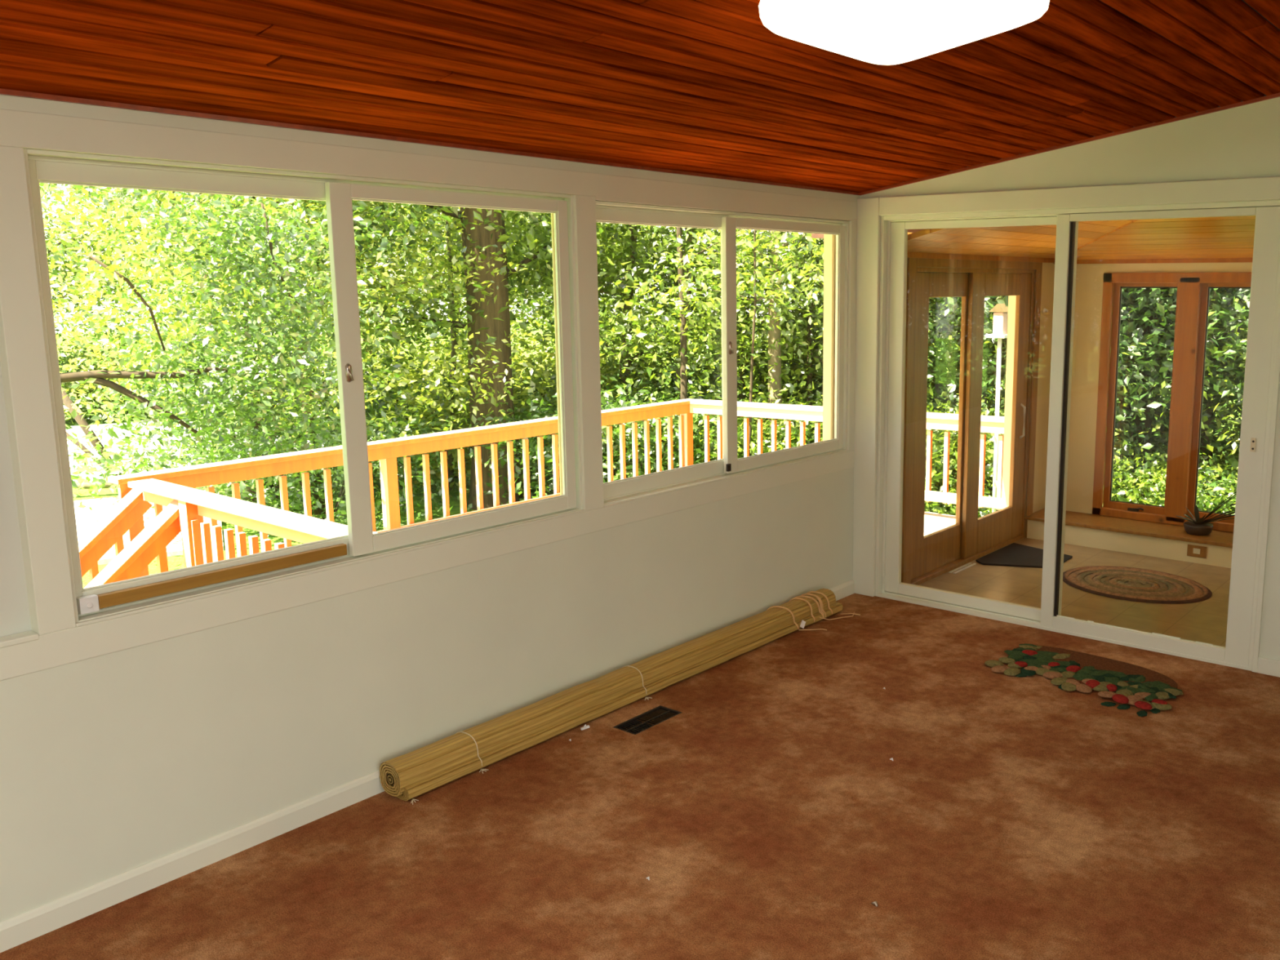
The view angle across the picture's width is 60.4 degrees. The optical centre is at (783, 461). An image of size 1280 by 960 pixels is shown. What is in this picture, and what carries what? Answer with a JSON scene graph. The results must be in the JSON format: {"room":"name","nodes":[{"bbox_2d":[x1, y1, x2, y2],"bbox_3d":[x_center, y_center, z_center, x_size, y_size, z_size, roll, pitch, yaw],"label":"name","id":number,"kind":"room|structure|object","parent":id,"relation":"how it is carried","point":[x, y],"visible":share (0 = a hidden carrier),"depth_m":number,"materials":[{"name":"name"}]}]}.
{"room":"sunroom","nodes":[
{"label":"sunroom","id":0,"kind":"room"},
{"bbox_2d":[0,94,1054,921],"bbox_3d":[-0.804,0.078,4.377,0.075,2.502,9.450,7,12,36],"label":"wall","id":1,"kind":"structure","parent":0,"point":[113,764],"depth_m":3.57,"materials":[{"name":"paint"}]},
{"bbox_2d":[0,363,31,637],"bbox_3d":[-2.389,-0.072,2.211,0.030,1.234,1.368,7,12,36],"label":"trim","id":2,"kind":"structure","parent":1,"relation":"attached to","point":[15,615],"depth_m":2.79,"materials":[{"name":"paint"}]},
{"bbox_2d":[0,630,39,648],"bbox_3d":[-2.357,0.542,2.288,0.051,0.016,1.367,7,12,36],"label":"trim","id":3,"kind":"structure","parent":1,"relation":"attached to","point":[28,636],"depth_m":2.79,"materials":[{"name":"paint"}]},
{"bbox_2d":[0,145,75,635],"bbox_3d":[-1.938,-0.166,2.774,0.078,1.234,0.087,7,12,36],"label":"trim","id":4,"kind":"structure","parent":1,"relation":"attached to","point":[23,356],"depth_m":2.75,"materials":[{"name":"paint"}]},
{"bbox_2d":[23,148,585,626],"bbox_3d":[-1.378,-0.293,3.544,0.104,1.334,1.932,7,12,36],"label":"window","id":5,"kind":"structure","parent":1,"relation":"in","point":[47,166],"depth_m":3.45,"materials":[{"name":"paint"}]},
{"bbox_2d":[75,543,346,614],"bbox_3d":[-1.662,0.339,3.231,0.029,0.044,0.787,7,12,36],"label":"bar","id":6,"kind":"object","parent":5,"relation":"attached to","point":[91,603],"visible":1,"depth_m":3.17,"materials":[{"name":"brown wood"}]},
{"bbox_2d":[0,449,854,680],"bbox_3d":[-1.619,0.419,3.311,0.078,0.094,6.700,7,12,36],"label":"trim","id":7,"kind":"structure","parent":1,"relation":"attached to","point":[55,649],"depth_m":3.54,"materials":[{"name":"paint"}]},
{"bbox_2d":[0,579,854,952],"bbox_3d":[-1.585,1.134,3.404,0.014,0.076,6.700,7,12,36],"label":"baseboard","id":8,"kind":"structure","parent":1,"relation":"attached to","point":[25,926],"depth_m":3.17,"materials":[{"name":"paint"}]},
{"bbox_2d":[0,108,857,218],"bbox_3d":[-1.618,-0.888,3.094,0.078,0.088,6.700,7,12,36],"label":"trim","id":9,"kind":"structure","parent":1,"relation":"attached to","point":[21,129],"depth_m":3.38,"materials":[{"name":"paint"}]},
{"bbox_2d":[0,88,859,195],"bbox_3d":[-1.583,-0.967,3.055,0.014,0.012,6.700,7,12,36],"label":"trim","id":10,"kind":"structure","parent":1,"relation":"attached to","point":[2,91],"depth_m":3.37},
{"bbox_2d":[573,195,604,511],"bbox_3d":[-0.794,-0.419,4.306,0.078,1.234,0.105,7,12,36],"label":"trim","id":11,"kind":"structure","parent":1,"relation":"attached to","point":[584,206],"depth_m":4.28,"materials":[{"name":"paint"}]},
{"bbox_2d":[595,200,848,506],"bbox_3d":[-0.248,-0.542,5.096,0.150,1.319,1.931,7,12,36],"label":"window","id":12,"kind":"structure","parent":1,"relation":"in","point":[836,233],"depth_m":5.08,"materials":[{"name":"paint"}]},
{"bbox_2d":[595,195,851,221],"bbox_3d":[-0.220,-1.149,4.975,0.078,0.015,1.831,7,12,36],"label":"trim","id":13,"kind":"structure","parent":1,"relation":"attached to","point":[597,197],"depth_m":4.80,"materials":[{"name":"paint"}]},
{"bbox_2d":[846,218,857,451],"bbox_3d":[0.346,-0.671,5.832,0.078,1.234,0.077,7,12,36],"label":"trim","id":14,"kind":"structure","parent":1,"relation":"attached to","point":[853,224],"depth_m":5.79,"materials":[{"name":"paint"}]},
{"bbox_2d":[901,257,1042,585],"bbox_3d":[1.198,-0.305,7.131,0.202,2.040,1.880,7,12,36],"label":"door","id":15,"kind":"structure","parent":1,"relation":"in","point":[924,558],"depth_m":7.08,"materials":[{"name":"brown wood"}]},
{"bbox_2d":[0,593,1279,959],"bbox_3d":[0.221,1.538,2.122,4.700,0.300,6.700,7,12,36],"label":"floor","id":16,"kind":"structure","parent":0,"point":[1010,817],"depth_m":3.40,"materials":[{"name":"carpet"}]},
{"bbox_2d":[379,588,860,804],"bbox_3d":[-0.482,0.896,4.663,0.252,0.132,2.672,7,12,36],"label":"bamboo shade","id":17,"kind":"object","parent":16,"relation":"on","point":[407,776],"visible":1,"depth_m":4.28,"materials":[{"name":"wood"}]},
{"bbox_2d":[613,705,681,734],"bbox_3d":[-0.537,1.084,4.315,0.125,0.117,0.276,7,12,36],"label":"floor vent","id":18,"kind":"object","parent":16,"relation":"in","point":[659,714],"visible":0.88,"depth_m":4.33,"materials":[{"name":"metal"}]},
{"bbox_2d":[984,643,1183,716],"bbox_3d":[1.316,0.935,4.760,0.848,0.026,0.571,7,12,36],"label":"mat","id":19,"kind":"object","parent":16,"relation":"on","point":[1073,670],"visible":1,"depth_m":4.75,"materials":[{"name":"multicoloured fabric"}]},
{"bbox_2d":[0,0,1279,192],"bbox_3d":[0.285,-1.135,1.632,4.805,0.789,6.960,7,12,36],"label":"ceiling","id":20,"kind":"structure","parent":0,"point":[703,86],"depth_m":3.21,"materials":[{"name":"wood"}]},
{"bbox_2d":[758,0,1049,65],"bbox_3d":[0.299,-1.106,2.606,0.514,0.184,0.616,7,12,36],"label":"ceiling lamp","id":21,"kind":"object","parent":20,"relation":"attached to","point":[877,32],"visible":1,"depth_m":2.56,"materials":[{"name":"white"}]},
{"bbox_2d":[858,97,1279,661],"bbox_3d":[2.258,-0.321,4.593,4.675,3.162,0.130,7,12,36],"label":"wall","id":22,"kind":"structure","parent":0,"point":[1243,141],"depth_m":4.77,"materials":[{"name":"paint"}]},
{"bbox_2d":[853,197,880,596],"bbox_3d":[0.445,-0.319,5.851,0.135,2.145,0.022,7,12,36],"label":"trim","id":23,"kind":"structure","parent":22,"relation":"attached to","point":[868,219],"depth_m":5.83,"materials":[{"name":"paint"}]},
{"bbox_2d":[859,93,1279,195],"bbox_3d":[2.249,-1.521,4.309,4.592,0.702,0.016,7,12,36],"label":"trim","id":24,"kind":"structure","parent":22,"relation":"attached to","point":[1277,95],"depth_m":4.97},
{"bbox_2d":[875,200,1279,671],"bbox_3d":[1.336,-0.169,5.302,1.970,2.070,0.127,7,12,36],"label":"door","id":25,"kind":"structure","parent":22,"relation":"in","point":[1264,296],"depth_m":5.20,"materials":[{"name":"paint"}]},
{"bbox_2d":[879,176,1279,215],"bbox_3d":[1.535,-1.199,4.893,2.570,0.093,0.020,7,12,36],"label":"trim","id":26,"kind":"structure","parent":22,"relation":"attached to","point":[1258,188],"depth_m":4.97,"materials":[{"name":"paint"}]},
{"bbox_2d":[906,252,1253,264],"bbox_3d":[2.591,-1.121,5.880,3.400,0.044,2.520,7,12,36],"label":"trim","id":27,"kind":"structure","parent":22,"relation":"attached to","point":[909,255],"depth_m":7.23,"materials":[{"name":"brown wood"}]},
{"bbox_2d":[1252,299,1279,672],"bbox_3d":[2.098,-0.074,4.665,0.022,2.052,0.010,7,12,36],"label":"trim","id":28,"kind":"structure","parent":22,"relation":"attached to","point":[1277,367],"depth_m":4.70,"materials":[{"name":"paint"}]},
{"bbox_2d":[1257,657,1279,677],"bbox_3d":[3.101,1.024,4.096,2.473,0.072,0.012,7,12,36],"label":"baseboard","id":29,"kind":"structure","parent":22,"relation":"attached to","point":[1265,666],"depth_m":4.79,"materials":[{"name":"paint"}]},
{"bbox_2d":[920,537,1231,646],"bbox_3d":[2.618,0.876,6.250,3.400,0.080,2.625,7,12,36],"label":"floor","id":30,"kind":"structure","parent":0,"point":[1205,621],"depth_m":6.53,"materials":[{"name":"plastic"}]},
{"bbox_2d":[976,542,1072,568],"bbox_3d":[1.643,0.651,7.315,0.500,0.011,0.650,7,12,36],"label":"door mat","id":31,"kind":"object","parent":30,"relation":"on","point":[1014,554],"visible":0.88,"depth_m":7.32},
{"bbox_2d":[1062,565,1212,604],"bbox_3d":[2.164,0.752,6.698,0.920,0.013,0.740,9,13,42],"label":"braided rug","id":32,"kind":"object","parent":30,"relation":"on","point":[1133,590],"visible":1,"depth_m":6.65,"materials":[{"name":"fabric"}]},
{"bbox_2d":[907,215,1255,259],"bbox_3d":[2.592,-1.453,5.823,3.397,0.670,2.517,7,12,36],"label":"ceiling","id":33,"kind":"structure","parent":0,"point":[1226,237],"depth_m":6.74,"materials":[{"name":"brown wood"}]},
{"bbox_2d":[1066,262,1252,514],"bbox_3d":[3.374,-0.332,7.088,3.400,2.030,0.120,7,12,36],"label":"wall","id":34,"kind":"structure","parent":0,"point":[1089,277],"depth_m":7.83,"materials":[{"name":"paint"}]},
{"bbox_2d":[1024,508,1233,547],"bbox_3d":[3.227,0.551,7.034,3.400,0.024,0.369,7,12,36],"label":"trim","id":35,"kind":"structure","parent":34,"relation":"attached to","point":[1176,532],"depth_m":7.54,"materials":[{"name":"brown wood"}]},
{"bbox_2d":[1176,491,1236,535],"bbox_3d":[2.940,0.312,7.216,0.632,0.389,0.190,7,12,36],"label":"potted plant","id":36,"kind":"object","parent":35,"relation":"on","point":[1198,526],"visible":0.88,"depth_m":7.27,"materials":[{"name":"green plant"}]},
{"bbox_2d":[1183,520,1213,535],"bbox_3d":[2.804,0.455,7.341,0.190,0.066,0.190,7,12,36],"label":"plant pot","id":37,"kind":"object","parent":36,"relation":"attached to","point":[1192,527],"depth_m":7.28,"materials":[{"name":"ceramic"}]},
{"bbox_2d":[1026,520,1232,568],"bbox_3d":[3.234,0.631,7.056,3.400,0.140,0.350,7,12,36],"label":"trim","id":38,"kind":"structure","parent":34,"relation":"attached to","point":[1219,556],"depth_m":7.44,"materials":[{"name":"paint"}]},
{"bbox_2d":[1092,272,1251,532],"bbox_3d":[2.773,-0.422,7.503,1.190,1.740,0.128,7,12,36],"label":"window","id":39,"kind":"structure","parent":34,"relation":"in","point":[1193,297],"depth_m":7.52,"materials":[{"name":"brown wood"}]},
{"bbox_3d":[-4.083,1.404,6.176,0.820,0.725,1.090,7,12,36],"label":"stairs","id":40,"kind":"structure","parent":0,"visible":0},
{"bbox_2d":[78,488,152,581],"bbox_3d":[-4.053,0.923,6.547,0.135,1.502,0.560,7,12,36],"label":"stair railing","id":41,"kind":"object","parent":40,"relation":"on","point":[109,531],"visible":0.16,"depth_m":6.47,"materials":[{"name":"brown wood"}]},
{"bbox_2d":[84,498,181,588],"bbox_3d":[-3.708,1.002,6.026,0.135,1.517,0.960,7,12,36],"label":"stair railing","id":42,"kind":"object","parent":40,"relation":"on","point":[151,543],"visible":0.06,"depth_m":6.08,"materials":[{"name":"brown wood"}]},
{"label":"outside","id":43,"kind":"structure","parent":0,"visible":0},
{"bbox_2d":[73,489,223,564],"bbox_3d":[-8.779,0.988,10.854,6.407,0.220,3.758,-8,12,-39],"label":"driveway","id":44,"kind":"structure","parent":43,"point":[85,522],"depth_m":12.20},
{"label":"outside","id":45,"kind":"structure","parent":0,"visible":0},
{"bbox_2d":[66,422,231,490],"bbox_3d":[-12.802,0.161,15.813,10.059,0.225,7.282,-8,12,-39],"label":"gravel yard","id":46,"kind":"structure","parent":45,"point":[77,430],"depth_m":18.04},
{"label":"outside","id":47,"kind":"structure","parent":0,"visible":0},
{"bbox_2d":[56,315,1241,588],"bbox_3d":[-1.723,-0.076,20.114,100.000,1.080,100.000,7,12,36],"label":"ground","id":48,"kind":"structure","parent":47,"point":[175,562],"depth_m":14.19,"materials":[{"name":"green plant"}]},
{"bbox_2d":[40,183,133,350],"bbox_3d":[-16.794,-5.614,20.453,7.997,9.911,7.763,-3,10,-15],"label":"tree","id":49,"kind":"object","parent":48,"relation":"on","point":[53,244],"visible":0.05,"depth_m":21.16,"materials":[{"name":"green plant"}]},
{"bbox_2d":[61,386,121,475],"bbox_3d":[-9.160,-0.469,14.193,1.145,1.461,0.100,3,10,15],"label":"trunk","id":50,"kind":"object","parent":48,"relation":"on","point":[67,402],"visible":0.38,"depth_m":14.16,"materials":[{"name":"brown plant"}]},
{"bbox_2d":[57,337,152,424],"bbox_3d":[-14.371,-1.425,20.845,4.244,2.092,3.741,0,9,0],"label":"bush","id":51,"kind":"object","parent":48,"relation":"on","point":[69,390],"visible":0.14,"depth_m":20.81,"materials":[{"name":"green plant"}]},
{"bbox_2d":[57,335,171,426],"bbox_3d":[-13.638,-1.444,21.121,3.579,1.961,3.572,0,9,0],"label":"bush","id":52,"kind":"object","parent":48,"relation":"on","point":[64,340],"visible":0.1,"depth_m":20.97,"materials":[{"name":"green plant"}]},
{"bbox_2d":[40,182,195,362],"bbox_3d":[-14.838,-5.818,21.896,7.703,9.834,7.935,3,10,19],"label":"tree","id":53,"kind":"object","parent":48,"relation":"on","point":[46,217],"visible":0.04,"depth_m":21.74,"materials":[{"name":"green plant"}]},
{"bbox_2d":[57,330,224,417],"bbox_3d":[-13.099,-1.631,21.967,4.070,2.049,4.042,-4,10,-24],"label":"bush","id":54,"kind":"object","parent":48,"relation":"on","point":[85,367],"visible":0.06,"depth_m":20.84,"materials":[{"name":"green plant"}]},
{"bbox_2d":[40,185,383,359],"bbox_3d":[-13.065,-6.574,24.028,8.329,10.634,8.580,2,10,10],"label":"tree","id":55,"kind":"object","parent":48,"relation":"on","point":[81,192],"visible":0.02,"depth_m":22.60,"materials":[{"name":"green plant"}]},
{"bbox_2d":[40,185,439,497],"bbox_3d":[-4.406,-2.160,8.175,3.279,7.005,2.749,0,9,-3],"label":"tree","id":56,"kind":"object","parent":48,"relation":"on","point":[237,234],"visible":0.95,"depth_m":8.09,"materials":[{"name":"green plant"}]},
{"bbox_2d":[55,186,423,356],"bbox_3d":[-13.030,-8.034,26.340,11.102,12.741,11.345,-7,12,-38],"label":"tree","id":57,"kind":"object","parent":48,"relation":"on","point":[156,196],"visible":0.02,"depth_m":23.97,"materials":[{"name":"green plant"}]},
{"bbox_2d":[65,333,435,503],"bbox_3d":[-7.006,-0.519,14.584,4.700,2.575,4.691,3,10,19],"label":"bush","id":58,"kind":"object","parent":48,"relation":"on","point":[148,411],"visible":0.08,"depth_m":13.65,"materials":[{"name":"green plant"}]},
{"bbox_2d":[39,182,551,515],"bbox_3d":[-6.354,-3.765,12.205,7.357,8.991,6.491,8,12,41],"label":"tree","id":59,"kind":"object","parent":48,"relation":"on","point":[80,459],"visible":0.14,"depth_m":11.40,"materials":[{"name":"green plant"}]},
{"bbox_2d":[40,183,552,515],"bbox_3d":[-5.567,-3.159,12.297,6.898,7.747,6.751,-7,11,-35],"label":"tree","id":60,"kind":"object","parent":48,"relation":"on","point":[382,277],"visible":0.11,"depth_m":12.03,"materials":[{"name":"green plant"}]},
{"bbox_2d":[66,195,552,430],"bbox_3d":[-6.912,-4.951,17.291,8.086,10.021,7.849,-2,10,-15],"label":"tree","id":61,"kind":"object","parent":48,"relation":"on","point":[406,223],"visible":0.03,"depth_m":16.83,"materials":[{"name":"green plant"}]},
{"bbox_2d":[134,379,502,542],"bbox_3d":[-5.078,0.073,12.103,3.569,1.956,3.562,3,10,20],"label":"bush","id":62,"kind":"object","parent":48,"relation":"on","point":[340,501],"visible":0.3,"depth_m":12.09,"materials":[{"name":"green plant"}]},
{"bbox_2d":[112,327,538,493],"bbox_3d":[-6.251,-0.731,15.795,5.482,2.760,5.443,3,10,19],"label":"bush","id":63,"kind":"object","parent":48,"relation":"on","point":[431,472],"visible":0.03,"depth_m":15.28,"materials":[{"name":"green plant"}]},
{"bbox_2d":[156,195,684,510],"bbox_3d":[-3.773,-4.527,12.846,7.820,10.502,4.928,-8,12,-38],"label":"tree","id":64,"kind":"object","parent":48,"relation":"on","point":[494,325],"visible":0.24,"depth_m":13.21,"materials":[{"name":"green plant"}]},
{"bbox_2d":[164,202,708,388],"bbox_3d":[-5.338,-5.217,18.722,9.027,10.359,9.224,8,13,41],"label":"tree","id":65,"kind":"object","parent":48,"relation":"on","point":[532,339],"visible":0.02,"depth_m":18.35,"materials":[{"name":"green plant"}]},
{"bbox_2d":[280,333,634,497],"bbox_3d":[-4.871,-0.685,15.937,5.352,2.714,5.390,-2,10,-10],"label":"bush","id":66,"kind":"object","parent":48,"relation":"on","point":[433,391],"visible":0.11,"depth_m":14.88,"materials":[{"name":"green plant"}]},
{"bbox_2d":[399,204,542,489],"bbox_3d":[-4.101,-2.506,14.435,3.898,6.007,3.403,7,12,36],"label":"tree","id":67,"kind":"object","parent":48,"relation":"on","point":[454,342],"visible":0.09,"depth_m":14.88,"materials":[{"name":"green plant"}]},
{"bbox_2d":[325,310,666,511],"bbox_3d":[-3.593,-0.667,15.696,5.851,2.967,5.892,-1,9,-7],"label":"bush","id":68,"kind":"object","parent":48,"relation":"on","point":[529,362],"visible":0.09,"depth_m":14.40,"materials":[{"name":"green plant"}]},
{"bbox_2d":[379,214,702,355],"bbox_3d":[-5.620,-8.813,27.549,10.898,13.914,11.227,-1,10,-8],"label":"tree","id":69,"kind":"object","parent":48,"relation":"on","point":[523,307],"visible":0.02,"depth_m":27.38,"materials":[{"name":"green plant"}]},
{"bbox_2d":[378,214,751,368],"bbox_3d":[-3.707,-5.695,20.487,9.873,11.087,9.661,6,11,32],"label":"tree","id":70,"kind":"object","parent":48,"relation":"on","point":[614,226],"visible":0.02,"depth_m":19.62,"materials":[{"name":"green plant"}]},
{"bbox_2d":[377,210,821,470],"bbox_3d":[-2.548,-3.696,15.153,6.798,8.425,6.599,-7,12,-37],"label":"tree","id":71,"kind":"object","parent":48,"relation":"on","point":[465,222],"visible":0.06,"depth_m":14.56,"materials":[{"name":"green plant"}]},
{"bbox_2d":[422,363,797,511],"bbox_3d":[-1.995,-0.086,13.228,4.373,2.396,4.365,2,10,11],"label":"bush","id":72,"kind":"object","parent":48,"relation":"on","point":[548,458],"visible":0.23,"depth_m":12.45,"materials":[{"name":"green plant"}]},
{"bbox_2d":[426,313,795,490],"bbox_3d":[-2.790,-0.719,16.276,5.934,3.009,5.975,-3,10,-19],"label":"bush","id":73,"kind":"object","parent":48,"relation":"on","point":[642,375],"visible":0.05,"depth_m":15.33,"materials":[{"name":"green plant"}]},
{"bbox_2d":[418,209,823,469],"bbox_3d":[-1.622,-3.566,14.302,6.816,8.447,6.616,0,9,-1],"label":"tree","id":74,"kind":"object","parent":48,"relation":"on","point":[617,260],"visible":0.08,"depth_m":13.73,"materials":[{"name":"green plant"}]},
{"bbox_2d":[520,334,807,470],"bbox_3d":[-1.318,-0.474,15.796,4.887,2.677,4.878,-8,12,-41],"label":"bush","id":75,"kind":"object","parent":48,"relation":"on","point":[604,343],"visible":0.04,"depth_m":15.37,"materials":[{"name":"green plant"}]},
{"bbox_2d":[517,354,822,500],"bbox_3d":[-1.172,-0.100,13.584,4.421,2.422,4.413,2,10,12],"label":"bush","id":76,"kind":"object","parent":48,"relation":"on","point":[639,455],"visible":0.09,"depth_m":13.24,"materials":[{"name":"green plant"}]},
{"bbox_2d":[528,373,822,480],"bbox_3d":[-0.884,0.034,13.303,4.390,2.165,3.870,-2,10,-12],"label":"bush","id":77,"kind":"object","parent":48,"relation":"on","point":[797,424],"visible":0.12,"depth_m":12.63,"materials":[{"name":"green plant"}]},
{"bbox_2d":[551,226,823,455],"bbox_3d":[-0.243,-2.063,11.735,4.158,6.002,3.774,2,10,10],"label":"sapling","id":78,"kind":"object","parent":48,"relation":"on","point":[787,293],"visible":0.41,"depth_m":11.38,"materials":[{"name":"green plant"}]},
{"bbox_2d":[598,225,819,399],"bbox_3d":[-0.778,-2.538,11.759,4.212,7.017,4.614,7,12,36],"label":"sapling","id":79,"kind":"object","parent":48,"relation":"on","point":[683,346],"visible":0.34,"depth_m":12.39,"materials":[{"name":"green plant"}]},
{"bbox_2d":[514,222,960,462],"bbox_3d":[-0.660,-3.572,14.552,6.601,8.428,6.800,-7,11,-35],"label":"tree","id":80,"kind":"object","parent":48,"relation":"on","point":[818,319],"visible":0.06,"depth_m":13.28,"materials":[{"name":"green plant"}]},
{"bbox_2d":[703,231,823,448],"bbox_3d":[-0.043,-3.268,13.213,5.193,8.063,2.975,7,12,36],"label":"tree","id":81,"kind":"object","parent":48,"relation":"on","point":[772,335],"visible":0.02,"depth_m":12.68,"materials":[{"name":"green plant"}]},
{"bbox_2d":[608,333,950,406],"bbox_3d":[-0.301,-0.767,16.962,5.714,3.131,5.703,2,10,11],"label":"bush","id":82,"kind":"object","parent":48,"relation":"on","point":[794,359],"visible":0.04,"depth_m":15.28,"materials":[{"name":"green plant"}]},
{"bbox_2d":[596,224,1007,472],"bbox_3d":[0.518,-3.489,13.267,6.763,8.635,6.967,4,10,23],"label":"tree","id":83,"kind":"object","parent":48,"relation":"on","point":[791,247],"visible":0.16,"depth_m":12.54,"materials":[{"name":"green plant"}]},
{"bbox_2d":[742,360,1004,515],"bbox_3d":[1.487,0.049,12.883,4.295,2.353,4.287,8,12,41],"label":"bush","id":84,"kind":"object","parent":48,"relation":"on","point":[931,398],"visible":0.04,"depth_m":12.72,"materials":[{"name":"green plant"}]},
{"bbox_2d":[815,377,1134,517],"bbox_3d":[2.548,0.080,12.971,4.133,2.311,4.688,6,11,31],"label":"bush","id":85,"kind":"object","parent":48,"relation":"on","point":[940,433],"visible":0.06,"depth_m":11.89,"materials":[{"name":"green plant"}]},
{"bbox_2d":[743,233,1226,494],"bbox_3d":[2.641,-4.229,15.132,8.051,9.840,7.104,-3,10,-20],"label":"tree","id":86,"kind":"object","parent":48,"relation":"on","point":[820,242],"visible":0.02,"depth_m":14.64,"materials":[{"name":"green plant"}]},
{"bbox_2d":[986,303,1008,512],"bbox_3d":[2.131,-0.235,10.915,0.200,2.675,0.180,7,12,36],"label":"bird feeder","id":87,"kind":"object","parent":48,"relation":"on","point":[1000,311],"visible":0.84,"depth_m":10.74,"materials":[{"name":"white wood"}]},
{"bbox_2d":[807,288,1243,513],"bbox_3d":[3.302,-3.050,12.760,5.859,9.128,5.646,4,10,21],"label":"tree","id":88,"kind":"object","parent":48,"relation":"on","point":[952,386],"visible":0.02,"depth_m":12.26,"materials":[{"name":"green plant"}]},
{"bbox_2d":[924,368,1133,517],"bbox_3d":[1.996,0.138,12.682,3.993,2.233,4.529,3,10,17],"label":"bush","id":89,"kind":"object","parent":48,"relation":"on","point":[944,510],"visible":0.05,"depth_m":11.75,"materials":[{"name":"green plant"}]},
{"bbox_2d":[925,397,1163,516],"bbox_3d":[3.060,0.197,12.668,3.848,2.152,4.365,2,10,11],"label":"bush","id":90,"kind":"object","parent":48,"relation":"on","point":[991,442],"visible":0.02,"depth_m":11.59,"materials":[{"name":"green plant"}]},
{"bbox_2d":[928,293,1236,488],"bbox_3d":[3.571,-3.368,14.732,6.517,8.320,6.714,-5,11,-29],"label":"tree","id":91,"kind":"object","parent":48,"relation":"on","point":[954,318],"visible":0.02,"depth_m":14.59,"materials":[{"name":"green plant"}]},
{"bbox_2d":[926,288,1248,513],"bbox_3d":[3.908,-3.228,12.158,6.045,9.773,6.273,6,11,30],"label":"tree","id":92,"kind":"object","parent":48,"relation":"on","point":[1148,421],"visible":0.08,"depth_m":11.31,"materials":[{"name":"green plant"}]},
{"bbox_2d":[925,288,1250,511],"bbox_3d":[4.002,-3.261,12.371,6.063,9.803,6.293,-1,9,-5],"label":"tree","id":93,"kind":"object","parent":48,"relation":"on","point":[951,305],"visible":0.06,"depth_m":11.54,"materials":[{"name":"green plant"}]},
{"bbox_2d":[936,288,1247,478],"bbox_3d":[5.170,-3.564,13.178,7.139,9.114,7.354,-4,10,-21],"label":"tree","id":94,"kind":"object","parent":48,"relation":"on","point":[1222,437],"visible":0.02,"depth_m":11.39,"materials":[{"name":"green plant"}]},
{"bbox_2d":[946,288,1250,512],"bbox_3d":[4.636,-3.064,11.740,6.176,9.622,5.951,4,10,24],"label":"tree","id":95,"kind":"object","parent":48,"relation":"on","point":[1155,340],"visible":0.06,"depth_m":11.44,"materials":[{"name":"green plant"}]},
{"bbox_2d":[953,288,1247,476],"bbox_3d":[5.952,-3.491,13.131,7.890,9.054,8.062,-1,9,-6],"label":"tree","id":96,"kind":"object","parent":48,"relation":"on","point":[1208,433],"visible":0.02,"depth_m":11.68,"materials":[{"name":"green plant"}]},
{"bbox_2d":[977,431,1236,515],"bbox_3d":[3.208,0.534,11.444,2.944,1.646,3.339,-5,11,-28],"label":"bush","id":97,"kind":"object","parent":48,"relation":"on","point":[1154,464],"visible":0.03,"depth_m":11.09,"materials":[{"name":"green plant"}]},
{"bbox_2d":[986,438,1238,512],"bbox_3d":[3.636,0.507,12.030,3.260,1.608,2.874,3,10,20],"label":"bush","id":98,"kind":"object","parent":48,"relation":"on","point":[1202,468],"visible":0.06,"depth_m":11.32,"materials":[{"name":"green plant"}]},
{"bbox_2d":[1112,423,1240,513],"bbox_3d":[4.296,0.509,11.710,3.282,1.802,3.288,-1,9,-6],"label":"bush","id":99,"kind":"object","parent":48,"relation":"on","point":[1207,504],"visible":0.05,"depth_m":11.37,"materials":[{"name":"green plant"}]},
{"bbox_2d":[1115,442,1239,514],"bbox_3d":[4.758,0.665,11.068,3.010,1.652,3.016,-4,10,-24],"label":"bush","id":100,"kind":"object","parent":48,"relation":"on","point":[1148,494],"visible":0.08,"depth_m":10.94,"materials":[{"name":"green plant"}]},
{"bbox_2d":[1134,455,1237,514],"bbox_3d":[5.041,0.710,10.893,3.330,1.642,2.936,2,10,14],"label":"bush","id":101,"kind":"object","parent":48,"relation":"on","point":[1231,489],"visible":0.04,"depth_m":10.66,"materials":[{"name":"green plant"}]},
{"bbox_2d":[1139,294,1248,457],"bbox_3d":[7.058,-3.111,11.180,7.087,8.784,6.880,1,10,8],"label":"tree","id":102,"kind":"object","parent":48,"relation":"on","point":[1225,347],"visible":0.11,"depth_m":11.19,"materials":[{"name":"green plant"}]},
{"bbox_3d":[-1.646,1.172,8.378,1.990,0.974,5.210,7,12,36],"label":"posts","id":103,"kind":"object","parent":48,"relation":"on","visible":0},
{"bbox_2d":[924,511,955,535],"bbox_3d":[-0.955,0.853,7.871,3.905,0.250,5.457,7,12,36],"label":"floor","id":104,"kind":"structure","parent":103,"relation":"on","point":[933,522],"depth_m":9.17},
{"bbox_2d":[127,478,377,568],"bbox_3d":[-2.455,0.838,5.591,3.515,1.124,0.145,7,12,36],"label":"deck railing","id":105,"kind":"object","parent":104,"relation":"on","point":[194,504],"visible":0.2,"depth_m":5.93,"materials":[{"name":"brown wood"}]},
{"bbox_2d":[107,398,693,577],"bbox_3d":[-2.495,0.291,8.841,0.145,1.141,5.380,7,12,36],"label":"deck railing","id":106,"kind":"object","parent":104,"relation":"on","point":[387,451],"visible":0.41,"depth_m":8.42,"materials":[{"name":"brown wood"}]},
{"bbox_2d":[686,399,1004,510],"bbox_3d":[0.534,0.087,9.844,3.824,1.219,0.145,7,12,36],"label":"deck railing","id":107,"kind":"object","parent":104,"relation":"on","point":[945,421],"visible":0.31,"depth_m":9.87,"materials":[{"name":"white wood"}]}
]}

